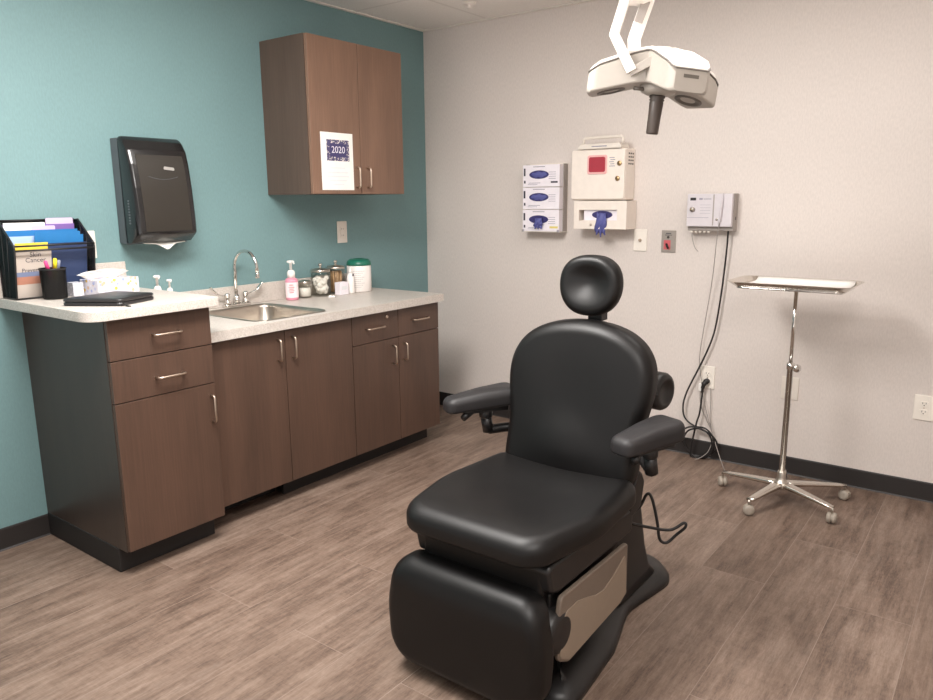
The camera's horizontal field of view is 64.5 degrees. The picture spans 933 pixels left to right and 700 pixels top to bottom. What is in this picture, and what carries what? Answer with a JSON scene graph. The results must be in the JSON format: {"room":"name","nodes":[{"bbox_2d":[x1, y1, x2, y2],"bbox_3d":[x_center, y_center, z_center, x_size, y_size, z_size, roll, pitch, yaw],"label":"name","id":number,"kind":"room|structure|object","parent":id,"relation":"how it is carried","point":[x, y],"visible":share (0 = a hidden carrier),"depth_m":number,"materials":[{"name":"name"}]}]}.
{"room":"medical exam room","nodes":[
{"label":"medical exam room","id":0,"kind":"room"},
{"bbox_2d":[0,0,427,528],"bbox_3d":[-1.803,-0.429,3.038,0.100,2.456,5.200,8,14,36],"label":"wall","id":1,"kind":"structure","parent":0,"point":[76,76],"depth_m":3.43,"materials":[{"name":"teal paint"}]},
{"bbox_2d":[0,514,50,551],"bbox_3d":[-2.520,0.948,2.230,0.012,0.092,2.422,8,14,36],"label":"baseboard","id":2,"kind":"structure","parent":1,"relation":"attached to","point":[35,528],"depth_m":3.10,"materials":[{"name":"black rubber"}]},
{"bbox_2d":[0,261,125,298],"bbox_3d":[-1.689,-0.300,3.115,0.019,0.110,0.525,8,14,36],"label":"backsplash","id":3,"kind":"structure","parent":1,"relation":"attached to","point":[108,265],"depth_m":3.25,"materials":[{"name":"laminate"}]},
{"bbox_2d":[87,231,96,257],"bbox_3d":[-1.630,-0.452,3.179,0.006,0.118,0.072,8,14,36],"label":"wall plate","id":4,"kind":"object","parent":1,"relation":"attached to","point":[91,233],"visible":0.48,"depth_m":3.19,"materials":[{"name":"white plastic"}]},
{"bbox_2d":[110,136,196,248],"bbox_3d":[-1.392,-0.700,3.317,0.168,0.492,0.293,8,14,36],"label":"paper towel dispenser","id":5,"kind":"object","parent":1,"relation":"attached to","point":[155,203],"visible":1,"depth_m":3.25,"materials":[{"name":"black plastic"}]},
{"bbox_2d":[144,241,184,248],"bbox_3d":[-1.368,-0.475,3.357,0.032,0.036,0.200,8,14,36],"label":"paper towel","id":6,"kind":"object","parent":5,"relation":"hanging from","point":[166,244],"depth_m":3.35,"materials":[{"name":"white paper"}]},
{"bbox_2d":[183,273,346,308],"bbox_3d":[-1.080,-0.309,3.944,0.019,0.100,1.553,8,14,36],"label":"backsplash","id":7,"kind":"structure","parent":1,"relation":"attached to","point":[274,290],"depth_m":3.92,"materials":[{"name":"laminate"}]},
{"bbox_2d":[259,33,403,194],"bbox_3d":[-0.692,-1.228,3.986,0.384,0.762,0.685,8,14,36],"label":"upper cabinet","id":8,"kind":"object","parent":1,"relation":"attached to","point":[312,84],"visible":1,"depth_m":3.78,"materials":[{"name":"laminate"}]},
{"bbox_2d":[320,131,353,189],"bbox_3d":[-0.663,-0.969,3.803,0.002,0.286,0.224,8,14,36],"label":"paper notice","id":9,"kind":"object","parent":8,"relation":"attached to","point":[337,167],"visible":1,"depth_m":3.80,"materials":[{"name":"paper"}]},
{"bbox_2d":[326,139,348,161],"bbox_3d":[-0.659,-1.025,3.796,0.001,0.105,0.156,8,14,36],"label":"picture","id":10,"kind":"object","parent":9,"relation":"attached to","point":[337,150],"depth_m":3.79,"materials":[{"name":"paper"}]},
{"bbox_2d":[328,167,348,184],"bbox_3d":[-0.661,-0.897,3.818,0.001,0.089,0.150,8,14,36],"label":"print","id":11,"kind":"object","parent":9,"relation":"attached to","point":[336,175],"depth_m":3.82},
{"bbox_2d":[337,221,346,242],"bbox_3d":[-0.732,-0.695,4.353,0.009,0.126,0.078,8,14,36],"label":"wall outlet","id":12,"kind":"object","parent":1,"relation":"attached to","point":[341,225],"visible":1,"depth_m":4.35,"materials":[{"name":"white plastic"}]},
{"bbox_2d":[340,226,344,237],"bbox_3d":[-0.730,-0.694,4.352,0.003,0.066,0.033,8,14,36],"label":"receptacle","id":13,"kind":"object","parent":12,"relation":"attached to","point":[342,228],"depth_m":4.35,"materials":[{"name":"white plastic"}]},
{"bbox_2d":[305,0,423,30],"bbox_3d":[-1.772,-1.621,2.750,0.022,0.006,4.978,8,14,36],"label":"trim","id":14,"kind":"structure","parent":1,"relation":"attached to","point":[313,1],"depth_m":4.28,"materials":[{"name":"white paint"}]},
{"bbox_2d":[315,0,582,29],"bbox_3d":[0.028,-1.423,1.431,4.700,0.100,5.200,8,14,36],"label":"ceiling","id":15,"kind":"structure","parent":0,"point":[420,14],"depth_m":4.17,"materials":[{"name":"paint"}]},
{"bbox_2d":[463,1,475,8],"bbox_3d":[0.014,-1.892,4.060,0.072,0.026,0.072,8,14,36],"label":"sprinkler","id":16,"kind":"object","parent":15,"relation":"attached to","point":[467,3],"visible":1,"depth_m":4.05,"materials":[{"name":"white metal"}]},
{"bbox_2d":[587,0,718,134],"bbox_3d":[0.221,-1.090,2.191,1.296,0.855,0.386,-3,12,-14],"label":"light","id":17,"kind":"object","parent":15,"relation":"hanging from","point":[684,77],"visible":1,"depth_m":2.33,"materials":[{"name":"white plastic"}]},
{"bbox_2d":[684,74,698,78],"bbox_3d":[0.658,-0.801,2.166,0.049,0.015,0.005,-3,12,-10],"label":"vent","id":18,"kind":"object","parent":17,"relation":"attached to","point":[686,76],"depth_m":2.16,"materials":[{"name":"grey plastic"}]},
{"bbox_2d":[0,405,932,699],"bbox_3d":[0.050,1.081,1.940,4.700,0.100,5.200,8,14,36],"label":"floor","id":19,"kind":"structure","parent":0,"point":[287,598],"depth_m":2.60,"materials":[{"name":"brown wood"}]},
{"bbox_2d":[22,308,224,571],"bbox_3d":[-1.397,0.312,3.052,0.698,0.990,0.423,8,14,36],"label":"base cabinet","id":20,"kind":"object","parent":19,"relation":"on","point":[126,417],"visible":0.94,"depth_m":2.86,"materials":[{"name":"brown wood"}]},
{"bbox_2d":[0,261,218,322],"bbox_3d":[-1.416,-0.243,2.918,0.701,0.148,0.525,8,14,36],"label":"countertop","id":21,"kind":"structure","parent":20,"relation":"on","point":[164,301],"depth_m":2.75,"materials":[{"name":"laminate"}]},
{"bbox_2d":[0,218,95,300],"bbox_3d":[-1.678,-0.370,2.968,0.155,0.305,0.311,8,14,36],"label":"file organizer","id":22,"kind":"object","parent":21,"relation":"on","point":[8,270],"visible":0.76,"depth_m":2.88,"materials":[{"name":"black metal"}]},
{"bbox_2d":[9,236,33,244],"bbox_3d":[-1.722,-0.335,2.945,0.039,0.237,0.180,8,14,36],"label":"folder","id":23,"kind":"object","parent":22,"relation":"in","point":[20,239],"visible":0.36,"depth_m":2.88,"materials":[{"name":"white paper"}]},
{"bbox_2d":[3,222,44,230],"bbox_3d":[-1.754,-0.363,2.954,0.018,0.288,0.154,8,14,36],"label":"paper sheet","id":24,"kind":"object","parent":22,"relation":"in","point":[7,226],"visible":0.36,"depth_m":2.91,"materials":[{"name":"white paper"}]},
{"bbox_2d":[15,242,47,249],"bbox_3d":[-1.702,-0.313,2.898,0.042,0.213,0.120,8,14,36],"label":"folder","id":25,"kind":"object","parent":22,"relation":"in","point":[37,243],"visible":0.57,"depth_m":2.87,"materials":[{"name":"yellow paper"}]},
{"bbox_2d":[16,250,51,298],"bbox_3d":[-1.693,-0.300,2.897,0.034,0.187,0.132,8,14,36],"label":"brochure","id":26,"kind":"object","parent":22,"relation":"in","point":[27,263],"visible":0.86,"depth_m":2.88,"materials":[{"name":"paper"}]},
{"bbox_2d":[2,217,73,228],"bbox_3d":[-1.726,-0.381,3.001,0.018,0.304,0.282,8,14,36],"label":"folder","id":27,"kind":"object","parent":22,"relation":"in","point":[59,223],"visible":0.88,"depth_m":3.04,"materials":[{"name":"paper"}]},
{"bbox_2d":[6,225,76,236],"bbox_3d":[-1.709,-0.364,2.991,0.030,0.275,0.278,8,14,36],"label":"folder","id":28,"kind":"object","parent":22,"relation":"in","point":[49,228],"visible":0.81,"depth_m":2.94,"materials":[{"name":"blue paper"}]},
{"bbox_2d":[14,241,86,281],"bbox_3d":[-1.663,-0.324,2.966,0.040,0.207,0.280,8,14,36],"label":"folder","id":29,"kind":"object","parent":22,"relation":"in","point":[74,260],"visible":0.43,"depth_m":3.02,"materials":[{"name":"blue paper"}]},
{"bbox_2d":[34,231,82,242],"bbox_3d":[-1.655,-0.356,3.010,0.046,0.251,0.190,8,14,36],"label":"folder","id":30,"kind":"object","parent":22,"relation":"in","point":[60,236],"visible":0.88,"depth_m":2.98,"materials":[{"name":"blue paper"}]},
{"bbox_2d":[38,267,67,299],"bbox_3d":[-1.615,-0.262,2.893,0.097,0.120,0.097,8,14,36],"label":"pen cup","id":31,"kind":"object","parent":21,"relation":"on","point":[53,281],"visible":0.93,"depth_m":2.86,"materials":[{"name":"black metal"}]},
{"bbox_2d":[44,261,49,268],"bbox_3d":[-1.618,-0.277,2.879,0.039,0.143,0.015,-11,16,-43],"label":"pen","id":32,"kind":"object","parent":31,"relation":"in","point":[46,264],"visible":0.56,"depth_m":2.86,"materials":[{"name":"pink plastic"}]},
{"bbox_2d":[53,258,56,268],"bbox_3d":[-1.608,-0.284,2.890,0.033,0.151,0.015,3,12,19],"label":"pen","id":33,"kind":"object","parent":31,"relation":"in","point":[54,259],"visible":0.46,"depth_m":2.87,"materials":[{"name":"yellow plastic"}]},
{"bbox_2d":[67,281,83,296],"bbox_3d":[-1.574,-0.246,2.977,0.050,0.055,0.042,8,14,36],"label":"cardboard box","id":34,"kind":"object","parent":21,"relation":"on","point":[76,288],"visible":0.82,"depth_m":2.96,"materials":[{"name":"white cardboard"}]},
{"bbox_2d":[77,269,138,294],"bbox_3d":[-1.487,-0.282,3.030,0.120,0.104,0.236,6,13,30],"label":"tissue box","id":35,"kind":"object","parent":21,"relation":"on","point":[104,280],"visible":0.99,"depth_m":3.00,"materials":[{"name":"white cardboard"}]},
{"bbox_2d":[63,291,153,306],"bbox_3d":[-1.323,-0.195,2.787,0.269,0.028,0.248,1,12,8],"label":"case","id":36,"kind":"object","parent":21,"relation":"on","point":[114,298],"visible":1,"depth_m":2.70,"materials":[{"name":"black leather"}]},
{"bbox_2d":[210,318,356,510],"bbox_3d":[-1.046,0.280,3.593,0.616,0.832,0.852,8,14,36],"label":"base cabinet","id":37,"kind":"object","parent":19,"relation":"on","point":[285,398],"visible":0.68,"depth_m":3.41,"materials":[{"name":"brown wood"}]},
{"bbox_2d":[183,273,443,342],"bbox_3d":[-0.841,-0.256,3.774,0.612,0.142,1.555,8,14,36],"label":"countertop","id":38,"kind":"structure","parent":37,"relation":"on","point":[377,300],"depth_m":3.82,"materials":[{"name":"laminate"}]},
{"bbox_2d":[153,275,161,289],"bbox_3d":[-1.402,-0.240,3.365,0.053,0.200,0.052,1,12,9],"label":"pump bottle","id":39,"kind":"object","parent":38,"relation":"on","point":[156,277],"visible":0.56,"depth_m":3.35,"materials":[{"name":"white plastic"}]},
{"bbox_2d":[166,279,172,290],"bbox_3d":[-1.366,-0.239,3.414,0.043,0.176,0.042,1,12,9],"label":"pump bottle","id":40,"kind":"object","parent":38,"relation":"on","point":[167,280],"visible":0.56,"depth_m":3.40,"materials":[{"name":"white plastic"}]},
{"bbox_2d":[209,249,262,307],"bbox_3d":[-1.165,-0.365,3.740,0.251,0.291,0.214,-3,12,-13],"label":"faucet","id":41,"kind":"object","parent":38,"relation":"on","point":[237,302],"visible":1,"depth_m":3.73,"materials":[{"name":"silver metal"}]},
{"bbox_2d":[209,303,325,321],"bbox_3d":[-0.982,-0.108,3.588,0.492,0.162,0.438,8,14,36],"label":"sink","id":42,"kind":"object","parent":38,"relation":"in","point":[263,311],"visible":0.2,"depth_m":3.76,"materials":[{"name":"metal"}]},
{"bbox_2d":[285,260,298,299],"bbox_3d":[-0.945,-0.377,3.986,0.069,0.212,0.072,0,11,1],"label":"pump bottle","id":43,"kind":"object","parent":38,"relation":"on","point":[291,283],"visible":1,"depth_m":3.97,"materials":[{"name":"pink plastic"}]},
{"bbox_2d":[298,280,310,283],"bbox_3d":[-0.891,-0.339,4.080,0.068,0.098,0.068,8,14,36],"label":"lid","id":44,"kind":"object","parent":38,"relation":"on","point":[299,281],"visible":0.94,"depth_m":4.05,"materials":[{"name":"metal"}]},
{"bbox_2d":[299,287,310,296],"bbox_3d":[-0.891,-0.322,4.084,0.062,0.047,0.062,8,14,36],"label":"pads","id":45,"kind":"object","parent":44,"relation":"in","point":[304,291],"visible":1,"depth_m":4.06,"materials":[{"name":"white fabric"}]},
{"bbox_2d":[310,263,329,272],"bbox_3d":[-0.818,-0.396,4.149,0.108,0.182,0.108,8,14,36],"label":"lid","id":46,"kind":"object","parent":38,"relation":"on","point":[320,269],"visible":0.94,"depth_m":4.10,"materials":[{"name":"metal"}]},
{"bbox_2d":[312,275,328,293],"bbox_3d":[-0.818,-0.369,4.153,0.090,0.109,0.086,8,14,36],"label":"cotton balls","id":47,"kind":"object","parent":46,"relation":"in","point":[319,281],"visible":1,"depth_m":4.13},
{"bbox_2d":[326,260,344,268],"bbox_3d":[-0.751,-0.422,4.255,0.104,0.189,0.104,8,14,36],"label":"lid","id":48,"kind":"object","parent":38,"relation":"on","point":[335,266],"visible":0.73,"depth_m":4.21,"materials":[{"name":"metal"}]},
{"bbox_2d":[330,271,332,291],"bbox_3d":[-0.775,-0.395,4.253,0.006,0.121,0.015,8,14,36],"label":"tongue depressor","id":49,"kind":"object","parent":48,"relation":"in","point":[330,271],"visible":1,"depth_m":4.25,"materials":[{"name":"beige wood"}]},
{"bbox_2d":[333,271,334,291],"bbox_3d":[-0.760,-0.392,4.236,0.006,0.121,0.015,8,14,36],"label":"tongue depressor","id":50,"kind":"object","parent":48,"relation":"in","point":[333,271],"visible":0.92,"depth_m":4.23,"materials":[{"name":"beige wood"}]},
{"bbox_2d":[335,281,348,294],"bbox_3d":[-0.709,-0.351,4.202,0.045,0.072,0.066,8,14,36],"label":"box","id":51,"kind":"object","parent":38,"relation":"on","point":[341,288],"visible":1,"depth_m":4.18,"materials":[{"name":"white cardboard"}]},
{"bbox_2d":[347,267,354,293],"bbox_3d":[-0.666,-0.400,4.251,0.044,0.148,0.044,8,14,36],"label":"squeeze bottle","id":52,"kind":"object","parent":38,"relation":"on","point":[350,277],"visible":0.92,"depth_m":4.24,"materials":[{"name":"white plastic"}]},
{"bbox_2d":[346,258,371,291],"bbox_3d":[-0.633,-0.444,4.354,0.146,0.190,0.146,8,14,36],"label":"wipes canister","id":53,"kind":"object","parent":38,"relation":"on","point":[360,267],"visible":0.95,"depth_m":4.30,"materials":[{"name":"white plastic"}]},
{"bbox_2d":[353,271,361,283],"bbox_3d":[-0.626,-0.411,4.292,0.067,0.094,0.009,-2,12,-5],"label":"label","id":54,"kind":"object","parent":53,"relation":"attached to","point":[357,274],"depth_m":4.29,"materials":[{"name":"white paper"}]},
{"bbox_2d":[343,302,439,469],"bbox_3d":[-0.585,0.153,4.197,0.616,0.832,0.687,8,14,36],"label":"base cabinet","id":55,"kind":"object","parent":19,"relation":"on","point":[395,353],"visible":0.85,"depth_m":4.00,"materials":[{"name":"brown wood"}]},
{"bbox_2d":[389,255,687,699],"bbox_3d":[0.293,0.311,2.414,0.818,1.214,1.112,8,14,36],"label":"chair","id":56,"kind":"object","parent":19,"relation":"on","point":[527,576],"visible":1,"depth_m":2.19,"materials":[{"name":"black leather"}]},
{"bbox_2d":[717,286,854,523],"bbox_3d":[1.449,0.209,3.379,0.572,1.011,0.537,8,14,36],"label":"stand","id":57,"kind":"object","parent":19,"relation":"on","point":[782,482],"visible":0.95,"depth_m":3.35,"materials":[{"name":"metal"}]},
{"bbox_2d":[727,275,864,291],"bbox_3d":[1.441,-0.292,3.249,0.516,0.022,0.328,8,14,36],"label":"tray","id":58,"kind":"object","parent":57,"relation":"on","point":[742,280],"visible":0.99,"depth_m":3.18,"materials":[{"name":"metal"}]},
{"bbox_2d":[749,276,855,287],"bbox_3d":[1.458,-0.293,3.250,0.414,0.017,0.274,8,14,36],"label":"paper liner","id":59,"kind":"object","parent":58,"relation":"in","point":[761,279],"visible":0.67,"depth_m":3.31,"materials":[{"name":"white paper"}]},
{"bbox_2d":[423,0,932,482],"bbox_3d":[1.565,-0.590,3.685,4.500,2.456,0.100,8,14,36],"label":"wall","id":60,"kind":"structure","parent":0,"point":[820,122],"depth_m":3.76,"materials":[{"name":"beige paint"}]},
{"bbox_2d":[421,0,594,31],"bbox_3d":[1.518,-1.780,3.393,4.500,0.006,0.022,8,14,36],"label":"trim","id":61,"kind":"structure","parent":60,"relation":"attached to","point":[583,1],"depth_m":4.32,"materials":[{"name":"white paint"}]},
{"bbox_2d":[522,163,567,231],"bbox_3d":[0.459,-0.894,4.341,0.255,0.394,0.095,8,14,36],"label":"rack","id":62,"kind":"object","parent":60,"relation":"attached to","point":[565,169],"visible":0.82,"depth_m":4.29,"materials":[{"name":"white plastic"}]},
{"bbox_2d":[523,187,562,208],"bbox_3d":[0.456,-0.890,4.338,0.247,0.124,0.093,8,14,36],"label":"glove box","id":63,"kind":"object","parent":62,"relation":"in","point":[538,197],"visible":1,"depth_m":4.29,"materials":[{"name":"grey cardboard"}]},
{"bbox_2d":[523,210,562,231],"bbox_3d":[0.459,-0.766,4.366,0.247,0.124,0.087,8,14,36],"label":"glove box","id":64,"kind":"object","parent":62,"relation":"in","point":[552,220],"visible":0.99,"depth_m":4.31,"materials":[{"name":"grey cardboard"}]},
{"bbox_2d":[533,218,542,228],"bbox_3d":[0.421,-0.739,4.328,0.064,0.066,0.030,8,14,36],"label":"glove","id":65,"kind":"object","parent":64,"relation":"in","point":[538,223],"visible":1,"depth_m":4.32,"materials":[{"name":"rubber"}]},
{"bbox_2d":[528,211,554,227],"bbox_3d":[0.437,-0.759,4.329,0.187,0.103,0.001,8,14,36],"label":"print","id":66,"kind":"object","parent":64,"relation":"attached to","point":[548,217],"depth_m":4.32,"materials":[{"name":"grey"}]},
{"bbox_2d":[523,164,563,186],"bbox_3d":[0.455,-1.016,4.313,0.247,0.124,0.093,8,14,36],"label":"glove box","id":67,"kind":"object","parent":62,"relation":"in","point":[548,175],"visible":1,"depth_m":4.27,"materials":[{"name":"grey cardboard"}]},
{"bbox_2d":[571,148,634,199],"bbox_3d":[0.749,-0.966,4.079,0.324,0.272,0.134,8,14,36],"label":"sharps container","id":68,"kind":"object","parent":60,"relation":"attached to","point":[597,174],"visible":1,"depth_m":4.01,"materials":[{"name":"beige plastic"}]},
{"bbox_2d":[578,135,628,149],"bbox_3d":[0.747,-1.129,4.024,0.259,0.070,0.111,8,14,36],"label":"tray","id":69,"kind":"object","parent":68,"relation":"on","point":[583,146],"visible":0.95,"depth_m":3.98,"materials":[{"name":"white plastic"}]},
{"bbox_2d":[574,201,636,229],"bbox_3d":[0.768,-0.752,4.113,0.318,0.152,0.130,8,14,36],"label":"holder","id":70,"kind":"object","parent":60,"relation":"attached to","point":[626,210],"visible":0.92,"depth_m":4.04,"materials":[{"name":"beige plastic"}]},
{"bbox_2d":[584,210,616,220],"bbox_3d":[0.768,-0.751,4.115,0.205,0.056,0.099,8,14,36],"label":"glove box","id":71,"kind":"object","parent":70,"relation":"in","point":[611,215],"visible":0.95,"depth_m":4.07,"materials":[{"name":"white cardboard"}]},
{"bbox_2d":[594,213,606,236],"bbox_3d":[0.741,-0.688,4.070,0.075,0.132,0.030,8,14,36],"label":"glove","id":72,"kind":"object","parent":71,"relation":"in","point":[601,223],"visible":1,"depth_m":4.06,"materials":[{"name":"rubber"}]},
{"bbox_2d":[633,229,646,250],"bbox_3d":[0.954,-0.604,4.071,0.078,0.118,0.022,8,14,36],"label":"wall plate","id":73,"kind":"object","parent":60,"relation":"attached to","point":[640,235],"visible":1,"depth_m":4.07,"materials":[{"name":"white plastic"}]},
{"bbox_2d":[661,230,675,252],"bbox_3d":[1.083,-0.584,3.974,0.080,0.118,0.026,8,14,36],"label":"wall switch","id":74,"kind":"object","parent":60,"relation":"attached to","point":[668,244],"visible":1,"depth_m":3.98,"materials":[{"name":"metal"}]},
{"bbox_2d":[439,391,932,502],"bbox_3d":[1.542,0.577,3.876,4.500,0.092,0.012,8,14,36],"label":"baseboard","id":75,"kind":"structure","parent":60,"relation":"attached to","point":[856,478],"depth_m":3.73,"materials":[{"name":"black rubber"}]},
{"bbox_2d":[700,365,714,388],"bbox_3d":[1.296,0.147,3.975,0.076,0.124,0.009,8,14,36],"label":"wall outlet","id":76,"kind":"object","parent":60,"relation":"attached to","point":[708,372],"visible":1,"depth_m":3.97,"materials":[{"name":"white plastic"}]},
{"bbox_2d":[695,383,712,459],"bbox_3d":[1.278,0.393,3.984,0.100,0.410,0.085,8,14,36],"label":"power cord","id":77,"kind":"object","parent":76,"relation":"attached to","point":[699,386],"visible":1,"depth_m":4.00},
{"bbox_2d":[686,193,738,250],"bbox_3d":[1.252,-0.648,3.785,0.235,0.297,0.098,8,14,36],"label":"electrosurgical unit","id":78,"kind":"object","parent":60,"relation":"attached to","point":[703,210],"visible":1,"depth_m":3.74,"materials":[{"name":"white plastic"}]},
{"bbox_2d":[687,198,709,217],"bbox_3d":[1.187,-0.725,3.774,0.122,0.099,0.001,8,14,36],"label":"print","id":79,"kind":"object","parent":78,"relation":"attached to","point":[696,207],"depth_m":3.78,"materials":[{"name":"grey paper"}]},
{"bbox_2d":[682,231,728,458],"bbox_3d":[1.265,-0.009,3.924,0.213,1.238,0.058,8,14,36],"label":"power cord","id":80,"kind":"object","parent":78,"relation":"attached to","point":[706,381],"visible":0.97,"depth_m":3.97,"materials":[{"name":"black rubber"}]},
{"bbox_2d":[699,193,729,475],"bbox_3d":[1.314,-0.078,3.788,0.056,1.422,0.323,-4,12,-17],"label":"cable","id":81,"kind":"object","parent":78,"relation":"attached to","point":[721,207],"visible":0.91,"depth_m":3.87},
{"bbox_2d":[781,376,798,399],"bbox_3d":[1.632,0.192,3.731,0.082,0.116,0.006,8,14,36],"label":"wall outlet","id":82,"kind":"object","parent":60,"relation":"attached to","point":[795,383],"visible":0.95,"depth_m":3.72,"materials":[{"name":"white plastic"}]},
{"bbox_2d":[912,394,932,421],"bbox_3d":[2.097,0.266,3.389,0.082,0.118,0.009,8,14,36],"label":"wall outlet","id":83,"kind":"object","parent":60,"relation":"attached to","point":[923,404],"visible":1,"depth_m":3.39,"materials":[{"name":"white plastic"}]},
{"bbox_2d":[919,409,927,414],"bbox_3d":[2.096,0.285,3.390,0.034,0.024,0.003,8,14,36],"label":"receptacle","id":84,"kind":"object","parent":83,"relation":"attached to","point":[921,411],"depth_m":3.39,"materials":[{"name":"white plastic"}]},
{"bbox_2d":[920,401,928,406],"bbox_3d":[2.095,0.247,3.383,0.034,0.024,0.003,8,14,36],"label":"receptacle","id":85,"kind":"object","parent":83,"relation":"attached to","point":[922,403],"depth_m":3.38,"materials":[{"name":"white plastic"}]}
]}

